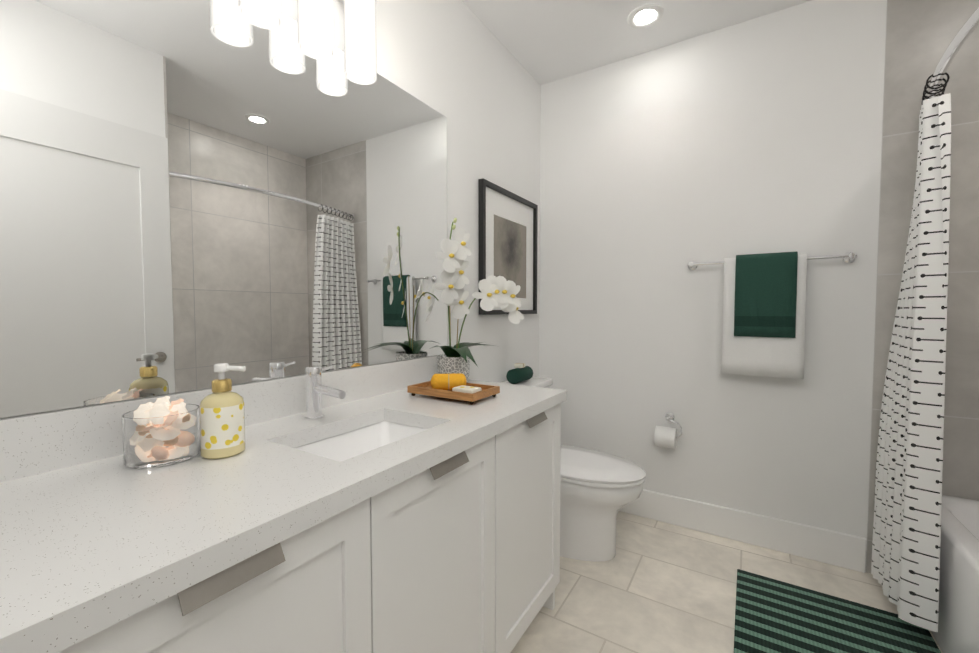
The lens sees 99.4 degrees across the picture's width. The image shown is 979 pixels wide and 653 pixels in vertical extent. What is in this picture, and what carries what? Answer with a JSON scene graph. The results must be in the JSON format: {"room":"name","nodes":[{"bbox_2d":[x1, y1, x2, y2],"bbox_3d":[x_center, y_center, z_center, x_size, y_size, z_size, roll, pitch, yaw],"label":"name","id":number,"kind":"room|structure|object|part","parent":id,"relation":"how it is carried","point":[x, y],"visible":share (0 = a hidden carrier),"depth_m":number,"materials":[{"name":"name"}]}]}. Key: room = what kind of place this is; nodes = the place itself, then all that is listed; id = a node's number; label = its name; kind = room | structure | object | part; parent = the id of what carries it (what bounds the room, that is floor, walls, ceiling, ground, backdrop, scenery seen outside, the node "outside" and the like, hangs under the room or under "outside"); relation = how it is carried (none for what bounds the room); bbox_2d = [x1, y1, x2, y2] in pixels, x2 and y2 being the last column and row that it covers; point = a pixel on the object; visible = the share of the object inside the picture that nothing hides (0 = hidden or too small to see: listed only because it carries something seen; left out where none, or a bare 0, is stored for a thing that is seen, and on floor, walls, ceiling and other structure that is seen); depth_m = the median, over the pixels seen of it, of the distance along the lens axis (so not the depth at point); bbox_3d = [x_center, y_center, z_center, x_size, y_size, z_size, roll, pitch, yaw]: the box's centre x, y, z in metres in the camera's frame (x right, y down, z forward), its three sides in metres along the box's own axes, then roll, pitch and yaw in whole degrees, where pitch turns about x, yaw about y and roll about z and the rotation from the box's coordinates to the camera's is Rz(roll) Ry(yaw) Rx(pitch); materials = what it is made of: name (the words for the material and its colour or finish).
{"room":"bathroom","nodes":[
{"label":"bathroom","id":0,"kind":"room"},
{"bbox_2d":[0,0,540,418],"bbox_3d":[-0.417,-0.185,1.610,0.100,2.630,2.850,1,3,32],"label":"wall","id":1,"kind":"structure","parent":0,"point":[462,69],"depth_m":2.03,"materials":[{"name":"white paint"}]},
{"bbox_2d":[0,0,447,417],"bbox_3d":[-0.576,-0.377,1.242,0.006,1.047,1.450,1,3,32],"label":"mirror","id":2,"kind":"object","parent":1,"relation":"attached to","point":[193,193],"visible":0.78,"depth_m":1.01,"materials":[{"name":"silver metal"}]},
{"bbox_2d":[238,0,376,84],"bbox_3d":[-0.512,-0.978,1.205,0.130,0.352,0.445,1,3,32],"label":"sconce","id":3,"kind":"object","parent":1,"relation":"attached to","point":[316,28],"visible":0.98,"depth_m":1.24,"materials":[{"name":"white glass"}]},
{"bbox_3d":[-0.588,-0.916,1.062,0.100,0.240,0.100,1,3,32],"label":"lamp shade","id":4,"kind":"part","parent":3,"relation":"part of","materials":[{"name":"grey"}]},
{"bbox_3d":[-0.502,-0.922,1.200,0.100,0.240,0.100,1,3,32],"label":"lamp shade","id":5,"kind":"part","parent":3,"relation":"part of","materials":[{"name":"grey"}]},
{"bbox_3d":[-0.416,-0.927,1.337,0.100,0.240,0.100,1,3,32],"label":"lamp shade","id":6,"kind":"part","parent":3,"relation":"part of","materials":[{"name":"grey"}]},
{"bbox_2d":[478,178,537,314],"bbox_3d":[0.122,-0.407,2.341,0.028,0.676,0.625,1,3,32],"label":"framed art","id":7,"kind":"object","parent":1,"relation":"attached to","point":[508,227],"visible":0.96,"depth_m":2.32},
{"bbox_2d":[462,0,810,84],"bbox_3d":[0.673,-1.511,0.876,2.670,0.080,2.850,1,3,32],"label":"ceiling","id":8,"kind":"structure","parent":0,"point":[545,41],"depth_m":2.10,"materials":[{"name":"white paint"}]},
{"bbox_2d":[627,4,663,28],"bbox_3d":[0.762,-1.513,2.030,0.168,0.008,0.168,1,3,32],"label":"recessed light","id":9,"kind":"object","parent":8,"relation":"in","point":[645,16],"visible":1,"depth_m":2.02,"materials":[{"name":"white"}]},
{"bbox_2d":[539,0,886,538],"bbox_3d":[1.048,-0.213,2.316,1.637,2.630,0.100,1,3,32],"label":"wall","id":10,"kind":"structure","parent":0,"point":[661,168],"depth_m":2.16,"materials":[{"name":"white paint"}]},
{"bbox_2d":[654,413,681,448],"bbox_3d":[0.975,0.569,2.259,0.136,0.176,0.125,1,3,32],"label":"toilet paper holder","id":11,"kind":"object","parent":10,"relation":"attached to","point":[666,437],"visible":1,"depth_m":2.23,"materials":[{"name":"white paper"}]},
{"bbox_3d":[0.988,0.537,2.278,0.136,0.114,0.076,1,3,32],"label":"toilet paper arm","id":12,"kind":"part","parent":11,"relation":"part of"},
{"bbox_2d":[619,489,866,572],"bbox_3d":[1.016,1.023,2.316,1.635,0.160,0.015,1,3,32],"label":"baseboard","id":13,"kind":"structure","parent":10,"relation":"attached to","point":[843,550],"depth_m":2.10,"materials":[{"name":"white wood"}]},
{"bbox_2d":[688,251,856,378],"bbox_3d":[1.333,-0.057,2.020,0.688,0.592,0.107,1,3,32],"label":"towel rail","id":14,"kind":"object","parent":10,"relation":"attached to","point":[764,305],"visible":1,"depth_m":1.98,"materials":[{"name":"white fabric"}]},
{"bbox_2d":[721,254,806,378],"bbox_3d":[1.321,-0.050,2.010,0.332,0.579,0.050,1,3,32],"label":"towel","id":15,"kind":"object","parent":14,"relation":"hanging from","point":[764,295],"depth_m":1.98,"materials":[{"name":"white fabric"}]},
{"bbox_2d":[734,251,797,337],"bbox_3d":[1.327,-0.151,2.002,0.247,0.402,0.076,1,3,32],"label":"towel","id":16,"kind":"object","parent":14,"relation":"hanging from","point":[765,284],"depth_m":1.97,"materials":[{"name":"green fabric"}]},
{"bbox_2d":[511,511,942,652],"bbox_3d":[0.673,1.196,0.984,2.670,0.080,2.850,1,3,32],"label":"floor","id":17,"kind":"structure","parent":0,"point":[653,586],"depth_m":1.77,"materials":[{"name":"tile"}]},
{"bbox_2d":[0,355,566,652],"bbox_3d":[-0.336,0.633,1.139,0.566,1.032,1.511,1,3,32],"label":"bathroom vanity","id":18,"kind":"object","parent":17,"relation":"on","point":[375,508],"visible":1,"depth_m":0.80,"materials":[{"name":"white wood"}]},
{"bbox_2d":[122,395,199,468],"bbox_3d":[-0.683,0.213,0.869,0.128,0.126,0.128,1,3,32],"label":"shell jar","id":19,"kind":"object","parent":18,"relation":"on","point":[162,432],"visible":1,"depth_m":0.83,"materials":[{"name":"clear glass"}]},
{"bbox_3d":[-0.375,0.696,0.607,0.020,0.721,0.510,1,3,32],"label":"door","id":20,"kind":"part","parent":18,"relation":"part of","materials":[{"name":"white wood"}]},
{"bbox_2d":[199,363,245,458],"bbox_3d":[-0.577,0.178,0.896,0.082,0.195,0.082,1,3,32],"label":"soap bottle","id":21,"kind":"object","parent":18,"relation":"on","point":[222,419],"visible":1,"depth_m":0.87,"materials":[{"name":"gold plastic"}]},
{"bbox_3d":[-0.364,0.346,0.586,0.042,0.028,0.135,1,3,32],"label":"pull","id":22,"kind":"part","parent":18,"relation":"part of","materials":[{"name":"silver metal"}]},
{"bbox_2d":[304,365,345,419],"bbox_3d":[-0.455,0.190,1.187,0.152,0.149,0.089,1,3,32],"label":"faucet","id":23,"kind":"object","parent":18,"relation":"on","point":[315,389],"depth_m":1.18,"materials":[{"name":"silver metal"}]},
{"bbox_2d":[295,421,426,461],"bbox_3d":[-0.320,0.374,1.089,0.322,0.130,0.432,1,3,32],"label":"sink","id":24,"kind":"object","parent":18,"relation":"in","point":[342,444],"depth_m":1.22,"materials":[{"name":"ceramic"}]},
{"bbox_3d":[-0.115,0.679,1.023,0.020,0.721,0.464,1,3,32],"label":"door","id":25,"kind":"part","parent":18,"relation":"part of","materials":[{"name":"white wood"}]},
{"bbox_3d":[-0.104,0.329,1.002,0.042,0.028,0.135,1,3,32],"label":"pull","id":26,"kind":"part","parent":18,"relation":"part of","materials":[{"name":"silver metal"}]},
{"bbox_2d":[407,373,499,404],"bbox_3d":[-0.129,0.209,1.488,0.285,0.084,0.170,1,3,32],"label":"tray","id":27,"kind":"object","parent":18,"relation":"on","point":[457,386],"visible":1,"depth_m":1.46,"materials":[{"name":"brown wood"}]},
{"bbox_2d":[432,218,523,382],"bbox_3d":[-0.053,-0.097,1.733,0.281,0.676,0.527,1,3,32],"label":"orchid","id":28,"kind":"object","parent":18,"relation":"on","point":[501,292],"visible":0.96,"depth_m":1.68,"materials":[{"name":"plant"}]},
{"bbox_3d":[-0.149,0.181,1.723,0.140,0.122,0.140,1,3,32],"label":"pot","id":29,"kind":"part","parent":28,"relation":"part of","materials":[{"name":"ceramic"}]},
{"bbox_3d":[0.140,0.663,1.432,0.020,0.721,0.492,1,3,32],"label":"door","id":30,"kind":"part","parent":18,"relation":"part of","materials":[{"name":"white wood"}]},
{"bbox_3d":[0.151,0.313,1.411,0.042,0.028,0.135,1,3,32],"label":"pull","id":31,"kind":"part","parent":18,"relation":"part of","materials":[{"name":"silver metal"}]},
{"bbox_2d":[499,377,645,561],"bbox_3d":[0.396,0.708,2.123,0.769,0.805,0.450,1,3,32],"label":"toilet","id":32,"kind":"object","parent":17,"relation":"on","point":[599,490],"visible":0.46,"depth_m":1.96,"materials":[{"name":"ceramic"}]},
{"bbox_2d":[506,363,532,383],"bbox_3d":[0.168,0.252,2.271,0.078,0.102,0.180,1,3,32],"label":"roll","id":33,"kind":"object","parent":32,"relation":"on","point":[520,372],"visible":1,"depth_m":2.22,"materials":[{"name":"green fabric"}]},
{"bbox_3d":[0.160,0.321,2.255,0.212,0.043,0.450,1,3,32],"label":"lid","id":34,"kind":"part","parent":32,"relation":"part of","materials":[{"name":"ceramic"}]},
{"bbox_3d":[0.484,0.707,2.068,0.558,0.018,0.390,1,3,32],"label":"seat","id":35,"kind":"part","parent":32,"relation":"part of","materials":[{"name":"plastic"}]},
{"bbox_2d":[734,569,940,652],"bbox_3d":[1.156,1.135,1.359,0.610,0.010,0.900,1,3,32],"label":"bath rug","id":36,"kind":"object","parent":17,"relation":"on","point":[774,616],"visible":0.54,"depth_m":1.56,"materials":[{"name":"green fabric"}]},
{"bbox_2d":[931,495,978,652],"bbox_3d":[1.749,0.944,1.039,0.708,0.420,1.396,1,3,32],"label":"bathtub","id":37,"kind":"object","parent":17,"relation":"on","point":[958,624],"visible":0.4,"depth_m":1.40,"materials":[{"name":"ceramic"}]},
{"bbox_2d":[866,0,978,572],"bbox_3d":[2.138,-0.186,1.636,0.933,2.630,0.100,1,3,32],"label":"wall tile","id":38,"kind":"structure","parent":0,"point":[920,35],"depth_m":1.73,"materials":[{"name":"grey tile"}]},
{"bbox_2d":[871,7,978,631],"bbox_3d":[1.429,0.116,1.206,0.201,1.999,1.413,1,3,32],"label":"shower curtain","id":39,"kind":"object","parent":38,"relation":"attached to","point":[905,563],"visible":1,"depth_m":1.45,"materials":[{"name":"white fabric"}]}
]}

